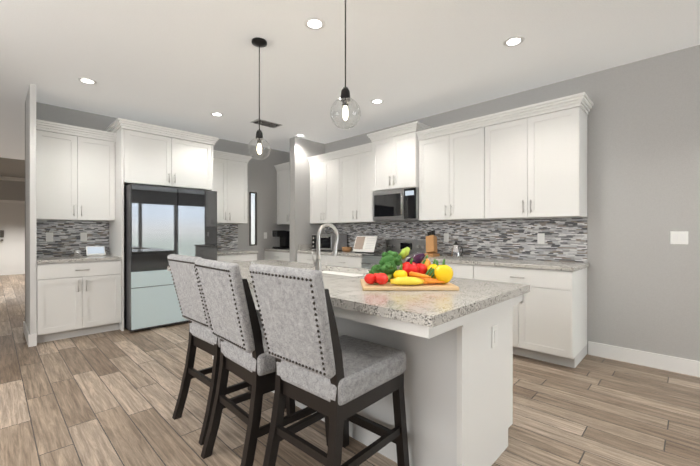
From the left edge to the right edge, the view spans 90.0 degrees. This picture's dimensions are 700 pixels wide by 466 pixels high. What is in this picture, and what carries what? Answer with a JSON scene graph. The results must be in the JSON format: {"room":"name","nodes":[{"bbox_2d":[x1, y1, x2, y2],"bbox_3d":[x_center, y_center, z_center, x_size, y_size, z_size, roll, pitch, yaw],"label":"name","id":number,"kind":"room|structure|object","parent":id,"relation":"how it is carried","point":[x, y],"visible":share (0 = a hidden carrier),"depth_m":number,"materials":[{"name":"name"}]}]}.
{"room":"kitchen","nodes":[
{"label":"kitchen","id":0,"kind":"room"},
{"bbox_2d":[0,176,24,275],"bbox_3d":[-8.602,-0.200,11.217,0.210,2.800,10.000,0,0,44],"label":"wall","id":1,"kind":"structure","parent":0,"point":[12,225],"depth_m":10.06,"materials":[{"name":"grey paint"}]},
{"bbox_2d":[25,84,36,333],"bbox_3d":[-3.616,-0.189,3.966,0.630,2.800,0.052,0,0,44],"label":"wall","id":2,"kind":"structure","parent":0,"point":[30,102],"depth_m":3.76,"materials":[{"name":"grey paint"}]},
{"bbox_2d":[23,321,31,346],"bbox_3d":[-3.693,1.146,4.001,0.818,0.130,0.020,0,0,44],"label":"baseboard","id":3,"kind":"structure","parent":2,"relation":"attached to","point":[28,337],"depth_m":3.79,"materials":[{"name":"white wood"}]},
{"bbox_2d":[37,102,289,259],"bbox_3d":[-2.573,-0.192,5.626,0.150,2.800,3.885,0,0,44],"label":"wall","id":4,"kind":"structure","parent":0,"point":[262,178],"depth_m":6.39,"materials":[{"name":"grey paint"}]},
{"bbox_2d":[36,119,119,257],"bbox_3d":[-3.411,-0.495,4.369,0.400,1.580,0.805,0,0,44],"label":"upper cabinet","id":5,"kind":"object","parent":4,"relation":"attached to","point":[84,176],"depth_m":4.31,"materials":[{"name":"white wood"}]},
{"bbox_2d":[46,232,52,241],"bbox_3d":[-3.713,0.050,4.325,0.009,0.114,0.070,0,0,44],"label":"electrical outlet","id":6,"kind":"object","parent":5,"relation":"attached to","point":[49,236],"visible":1,"depth_m":4.32,"materials":[{"name":"white plastic"}]},
{"bbox_2d":[80,232,86,240],"bbox_3d":[-3.475,0.050,4.568,0.009,0.114,0.070,0,0,44],"label":"electrical outlet","id":7,"kind":"object","parent":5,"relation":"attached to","point":[83,236],"visible":1,"depth_m":4.56,"materials":[{"name":"white plastic"}]},
{"bbox_2d":[116,126,211,190],"bbox_3d":[-2.646,-0.976,4.959,0.650,0.689,1.110,0,0,44],"label":"upper cabinet","id":8,"kind":"object","parent":4,"relation":"attached to","point":[143,157],"depth_m":4.65,"materials":[{"name":"white wood"}]},
{"bbox_2d":[208,150,251,249],"bbox_3d":[-2.074,-0.497,5.739,0.400,1.580,0.805,0,0,44],"label":"upper cabinet","id":9,"kind":"object","parent":4,"relation":"attached to","point":[229,170],"depth_m":5.73,"materials":[{"name":"white wood"}]},
{"bbox_2d":[249,192,256,245],"bbox_3d":[-1.786,-0.258,6.384,0.079,1.010,0.200,0,0,44],"label":"window","id":10,"kind":"structure","parent":4,"relation":"in","point":[252,218],"depth_m":6.40,"materials":[{"name":"white"}]},
{"bbox_2d":[290,137,324,261],"bbox_3d":[-0.733,-0.192,6.082,0.147,2.800,0.663,0,0,44],"label":"wall","id":11,"kind":"structure","parent":0,"point":[303,229],"depth_m":5.88,"materials":[{"name":"grey paint"}]},
{"bbox_2d":[298,245,311,248],"bbox_3d":[-0.655,0.243,6.039,0.020,0.100,0.590,0,0,44],"label":"backsplash","id":12,"kind":"structure","parent":11,"relation":"attached to","point":[299,246],"depth_m":5.92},
{"bbox_2d":[0,274,699,465],"bbox_3d":[-2.056,1.259,4.834,20.200,0.100,10.000,0,0,44],"label":"floor","id":13,"kind":"structure","parent":0,"point":[108,398],"depth_m":2.39,"materials":[{"name":"brown wood"}]},
{"bbox_2d":[37,258,123,342],"bbox_3d":[-3.330,0.773,4.274,0.650,0.874,0.780,0,0,44],"label":"base cabinet","id":14,"kind":"object","parent":13,"relation":"on","point":[75,299],"depth_m":4.04,"materials":[{"name":"white wood"}]},
{"bbox_2d":[37,254,119,261],"bbox_3d":[-3.327,0.315,4.270,0.660,0.041,0.780,0,0,44],"label":"countertop","id":15,"kind":"structure","parent":14,"relation":"on","point":[109,255],"depth_m":4.06,"materials":[{"name":"grey stone"}]},
{"bbox_2d":[74,250,80,256],"bbox_3d":[-3.379,0.252,4.335,0.072,0.085,0.072,0,0,44],"label":"cup","id":16,"kind":"object","parent":15,"relation":"on","point":[77,253],"visible":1,"depth_m":4.31,"materials":[{"name":"white ceramic"}]},
{"bbox_2d":[86,246,105,255],"bbox_3d":[-3.286,0.233,4.524,0.070,0.122,0.200,0,0,44],"label":"smart display","id":17,"kind":"object","parent":15,"relation":"on","point":[95,250],"visible":1,"depth_m":4.51,"materials":[{"name":"white plastic"}]},
{"bbox_2d":[124,184,216,331],"bbox_3d":[-2.556,0.309,4.874,0.860,1.800,1.060,0,0,44],"label":"fridge","id":18,"kind":"object","parent":13,"relation":"on","point":[161,224],"visible":0.58,"depth_m":4.42,"materials":[{"name":"grey metal"}]},
{"bbox_2d":[167,254,285,445],"bbox_3d":[-0.817,0.675,2.351,0.461,1.076,0.643,0,0,44],"label":"stool","id":19,"kind":"object","parent":13,"relation":"on","point":[187,286],"visible":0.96,"depth_m":2.17,"materials":[{"name":"grey fabric"}]},
{"bbox_2d":[217,254,256,261],"bbox_3d":[-1.993,0.771,5.645,0.650,0.874,0.730,0,0,44],"label":"base cabinet","id":20,"kind":"object","parent":13,"relation":"on","point":[220,257],"depth_m":5.41,"materials":[{"name":"white wood"}]},
{"bbox_2d":[217,250,257,253],"bbox_3d":[-1.983,0.313,5.648,0.660,0.041,0.750,0,0,44],"label":"countertop","id":21,"kind":"structure","parent":20,"relation":"on","point":[218,251],"depth_m":5.55,"materials":[{"name":"grey stone"}]},
{"bbox_2d":[195,258,329,465],"bbox_3d":[-0.458,0.675,1.939,0.471,1.076,0.650,0,0,44],"label":"stool","id":22,"kind":"object","parent":13,"relation":"on","point":[245,355],"visible":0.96,"depth_m":1.72,"materials":[{"name":"grey fabric"}]},
{"bbox_2d":[264,248,289,260],"bbox_3d":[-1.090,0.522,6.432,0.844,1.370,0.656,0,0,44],"label":"base cabinet","id":23,"kind":"object","parent":13,"relation":"on","point":[277,254],"visible":0.12,"depth_m":6.22,"materials":[{"name":"white wood"}]},
{"bbox_2d":[272,230,289,248],"bbox_3d":[-1.274,0.121,6.507,0.200,0.340,0.290,0,0,44],"label":"coffee maker","id":24,"kind":"object","parent":23,"relation":"on","point":[284,235],"visible":0.9,"depth_m":6.46,"materials":[{"name":"black plastic"}]},
{"bbox_2d":[297,253,324,264],"bbox_3d":[-0.404,0.771,5.789,0.730,0.875,0.620,0,0,44],"label":"base cabinet","id":25,"kind":"object","parent":13,"relation":"on","point":[301,257],"depth_m":5.61,"materials":[{"name":"white wood"}]},
{"bbox_2d":[249,264,409,465],"bbox_3d":[-0.083,0.676,1.649,0.471,1.076,0.650,0,0,44],"label":"stool","id":26,"kind":"object","parent":13,"relation":"on","point":[324,369],"visible":1,"depth_m":1.49,"materials":[{"name":"grey fabric"}]},
{"bbox_2d":[325,253,362,267],"bbox_3d":[0.118,0.771,5.279,0.730,0.875,0.620,0,0,44],"label":"base cabinet","id":27,"kind":"object","parent":13,"relation":"on","point":[355,262],"depth_m":5.05,"materials":[{"name":"white wood"}]},
{"bbox_2d":[297,249,373,256],"bbox_3d":[-0.146,0.313,5.530,1.460,0.040,0.630,0,0,44],"label":"countertop","id":28,"kind":"structure","parent":27,"relation":"on","point":[352,253],"depth_m":5.27,"materials":[{"name":"grey stone"}]},
{"bbox_2d":[312,234,346,250],"bbox_3d":[-0.359,0.157,5.812,0.480,0.270,0.408,0,0,44],"label":"toaster oven","id":29,"kind":"object","parent":28,"relation":"on","point":[327,241],"visible":0.85,"depth_m":5.66,"materials":[{"name":"metal"}]},
{"bbox_2d":[342,247,351,251],"bbox_3d":[-0.048,0.255,5.416,0.164,0.075,0.164,0,0,44],"label":"bowl","id":30,"kind":"object","parent":28,"relation":"on","point":[346,249],"visible":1,"depth_m":5.35,"materials":[{"name":"brown wood"}]},
{"bbox_2d":[353,236,376,252],"bbox_3d":[0.224,0.169,5.179,0.410,0.248,0.140,0,0,44],"label":"cookbook","id":31,"kind":"object","parent":28,"relation":"on","point":[364,244],"visible":1,"depth_m":5.16,"materials":[{"name":"white paper"}]},
{"bbox_2d":[167,260,529,465],"bbox_3d":[-0.299,0.755,2.582,2.700,0.915,1.070,0,0,44],"label":"kitchen island","id":32,"kind":"object","parent":13,"relation":"on","point":[458,383],"visible":0.56,"depth_m":1.73,"materials":[{"name":"white paint"}]},
{"bbox_2d":[311,223,338,271],"bbox_3d":[-0.182,0.110,2.622,0.091,0.373,0.233,0,0,44],"label":"faucet","id":33,"kind":"object","parent":32,"relation":"on","point":[317,263],"visible":0.9,"depth_m":2.56,"materials":[{"name":"silver metal"}]},
{"bbox_2d":[360,279,458,290],"bbox_3d":[0.314,0.287,1.963,0.500,0.020,0.320,0,0,-1],"label":"cutting board","id":34,"kind":"object","parent":32,"relation":"on","point":[389,286],"visible":0.71,"depth_m":1.81,"materials":[{"name":"brown wood"}]},
{"bbox_2d":[364,247,452,284],"bbox_3d":[0.325,0.179,1.941,0.428,0.193,0.447,0,0,44],"label":"vegetables","id":35,"kind":"object","parent":34,"relation":"on","point":[416,269],"visible":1,"depth_m":1.95,"materials":[{"name":"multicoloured food"}]},
{"bbox_2d":[492,324,497,347],"bbox_3d":[0.764,0.544,1.845,0.009,0.114,0.070,0,0,44],"label":"outlet","id":36,"kind":"object","parent":32,"relation":"attached to","point":[494,335],"visible":1,"depth_m":1.84,"materials":[{"name":"white plastic"}]},
{"bbox_2d":[361,239,425,269],"bbox_3d":[0.616,0.652,4.740,0.727,1.115,0.666,0,0,44],"label":"range","id":37,"kind":"object","parent":13,"relation":"on","point":[369,261],"visible":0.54,"depth_m":4.79,"materials":[{"name":"metal"}]},
{"bbox_2d":[430,261,472,278],"bbox_3d":[1.212,0.773,4.213,0.855,0.875,0.620,0,0,44],"label":"base cabinet","id":38,"kind":"object","parent":13,"relation":"on","point":[460,270],"depth_m":3.79,"materials":[{"name":"white wood"}]},
{"bbox_2d":[473,265,586,367],"bbox_3d":[1.840,0.774,3.600,0.900,0.875,0.620,0,0,44],"label":"base cabinet","id":39,"kind":"object","parent":13,"relation":"on","point":[550,318],"depth_m":3.25,"materials":[{"name":"white wood"}]},
{"bbox_2d":[406,253,588,272],"bbox_3d":[1.538,0.316,3.887,1.775,0.040,0.630,0,0,44],"label":"countertop","id":40,"kind":"structure","parent":39,"relation":"on","point":[574,265],"depth_m":3.54,"materials":[{"name":"grey stone"}]},
{"bbox_2d":[424,230,439,256],"bbox_3d":[1.030,0.129,4.442,0.164,0.331,0.190,0,0,44],"label":"knife block","id":41,"kind":"object","parent":40,"relation":"on","point":[431,244],"visible":0.98,"depth_m":4.41,"materials":[{"name":"brown wood"}]},
{"bbox_2d":[448,242,462,257],"bbox_3d":[1.274,0.198,4.224,0.195,0.192,0.120,0,0,44],"label":"kettle","id":42,"kind":"object","parent":40,"relation":"on","point":[456,252],"visible":1,"depth_m":4.18,"materials":[{"name":"silver metal"}]},
{"bbox_2d":[0,0,699,177],"bbox_3d":[-2.056,-1.641,4.830,20.200,0.100,10.000,0,0,44],"label":"ceiling","id":43,"kind":"structure","parent":0,"point":[188,65],"depth_m":3.13,"materials":[{"name":"paint"}]},
{"bbox_2d":[78,77,96,83],"bbox_3d":[-2.741,-1.586,3.655,0.164,0.006,0.164,0,0,44],"label":"recessed light","id":44,"kind":"object","parent":43,"relation":"in","point":[86,80],"visible":1,"depth_m":3.64,"materials":[{"name":"white plastic"}]},
{"bbox_2d":[211,112,222,115],"bbox_3d":[-1.778,-1.587,4.685,0.164,0.006,0.164,0,0,44],"label":"recessed light","id":45,"kind":"object","parent":43,"relation":"in","point":[216,114],"visible":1,"depth_m":4.68,"materials":[{"name":"white plastic"}]},
{"bbox_2d":[248,37,270,159],"bbox_3d":[-0.752,-1.097,2.902,0.184,0.982,0.184,0,0,44],"label":"pendant light","id":46,"kind":"object","parent":43,"relation":"hanging from","point":[259,43],"visible":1,"depth_m":2.89,"materials":[{"name":"clear glass"}]},
{"bbox_2d":[250,119,281,127],"bbox_3d":[-1.210,-1.586,5.081,0.220,0.010,0.400,0,0,44],"label":"ceiling vent","id":47,"kind":"object","parent":43,"relation":"in","point":[268,124],"visible":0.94,"depth_m":5.06,"materials":[{"name":"grey metal"}]},
{"bbox_2d":[304,17,324,29],"bbox_3d":[-0.268,-1.584,2.653,0.164,0.006,0.164,0,0,44],"label":"recessed light","id":48,"kind":"object","parent":43,"relation":"in","point":[314,23],"visible":1,"depth_m":2.64,"materials":[{"name":"white plastic"}]},
{"bbox_2d":[330,0,360,128],"bbox_3d":[-0.028,-1.105,2.098,0.184,0.962,0.184,0,0,44],"label":"pendant light","id":49,"kind":"object","parent":43,"relation":"hanging from","point":[345,99],"visible":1,"depth_m":2.09,"materials":[{"name":"clear glass"}]},
{"bbox_2d":[370,99,383,103],"bbox_3d":[0.328,-1.587,4.223,0.164,0.006,0.164,0,0,44],"label":"recessed light","id":50,"kind":"object","parent":43,"relation":"in","point":[376,101],"visible":1,"depth_m":4.22,"materials":[{"name":"white plastic"}]},
{"bbox_2d":[503,36,524,46],"bbox_3d":[1.356,-1.585,2.899,0.164,0.006,0.164,0,0,44],"label":"recessed light","id":51,"kind":"object","parent":43,"relation":"in","point":[513,41],"visible":1,"depth_m":2.89,"materials":[{"name":"white plastic"}]},
{"bbox_2d":[325,45,699,360],"bbox_3d":[0.929,-0.191,5.028,6.000,2.800,0.150,0,0,44],"label":"wall","id":52,"kind":"structure","parent":0,"point":[643,201],"depth_m":3.22,"materials":[{"name":"grey paint"}]},
{"bbox_2d":[274,162,289,224],"bbox_3d":[-1.001,-0.726,6.522,0.844,1.125,0.400,0,0,44],"label":"upper cabinet","id":53,"kind":"object","parent":52,"relation":"attached to","point":[283,193],"visible":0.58,"depth_m":6.57,"materials":[{"name":"white wood"}]},
{"bbox_2d":[307,143,386,223],"bbox_3d":[-0.066,-0.725,5.610,1.460,1.125,0.400,0,0,44],"label":"upper cabinet","id":54,"kind":"object","parent":52,"relation":"attached to","point":[340,180],"depth_m":5.46,"materials":[{"name":"white wood"}]},
{"bbox_2d":[371,132,394,187],"bbox_3d":[0.616,-0.955,4.937,0.457,0.730,0.411,0,0,44],"label":"upper cabinet","id":55,"kind":"object","parent":52,"relation":"attached to","point":[382,147],"depth_m":4.82,"materials":[{"name":"white wood"}]},
{"bbox_2d":[371,188,398,221],"bbox_3d":[0.635,-0.381,4.890,0.544,0.409,0.433,0,0,44],"label":"microwave","id":56,"kind":"object","parent":52,"relation":"attached to","point":[384,201],"depth_m":4.79,"materials":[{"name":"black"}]},
{"bbox_2d":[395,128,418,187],"bbox_3d":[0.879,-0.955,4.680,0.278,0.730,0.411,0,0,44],"label":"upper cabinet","id":57,"kind":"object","parent":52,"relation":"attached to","point":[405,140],"depth_m":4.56,"materials":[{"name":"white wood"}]},
{"bbox_2d":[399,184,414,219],"bbox_3d":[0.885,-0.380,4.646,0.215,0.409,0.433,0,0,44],"label":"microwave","id":58,"kind":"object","parent":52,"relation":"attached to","point":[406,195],"depth_m":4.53,"materials":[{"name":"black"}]},
{"bbox_2d":[444,233,448,241],"bbox_3d":[1.258,0.060,4.578,0.070,0.114,0.009,0,0,44],"label":"electrical outlet","id":59,"kind":"object","parent":52,"relation":"attached to","point":[446,237],"visible":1,"depth_m":4.57,"materials":[{"name":"white plastic"}]},
{"bbox_2d":[415,92,593,220],"bbox_3d":[1.629,-0.722,3.957,1.805,1.125,0.400,0,0,44],"label":"upper cabinet","id":60,"kind":"object","parent":52,"relation":"attached to","point":[527,162],"depth_m":3.70,"materials":[{"name":"white wood"}]},
{"bbox_2d":[537,233,544,243],"bbox_3d":[2.067,0.061,3.789,0.070,0.114,0.009,0,0,44],"label":"electrical outlet","id":61,"kind":"object","parent":52,"relation":"attached to","point":[540,238],"visible":1,"depth_m":3.78,"materials":[{"name":"white plastic"}]},
{"bbox_2d":[588,341,699,376],"bbox_3d":[2.701,1.147,3.187,0.890,0.130,0.014,0,0,44],"label":"baseboard","id":62,"kind":"structure","parent":52,"relation":"attached to","point":[668,363],"depth_m":3.18,"materials":[{"name":"white wood"}]},
{"bbox_2d":[670,231,687,244],"bbox_3d":[2.857,0.042,3.037,0.115,0.114,0.009,0,0,44],"label":"light switch","id":63,"kind":"object","parent":52,"relation":"attached to","point":[678,237],"visible":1,"depth_m":3.04,"materials":[{"name":"white plastic"}]}
]}

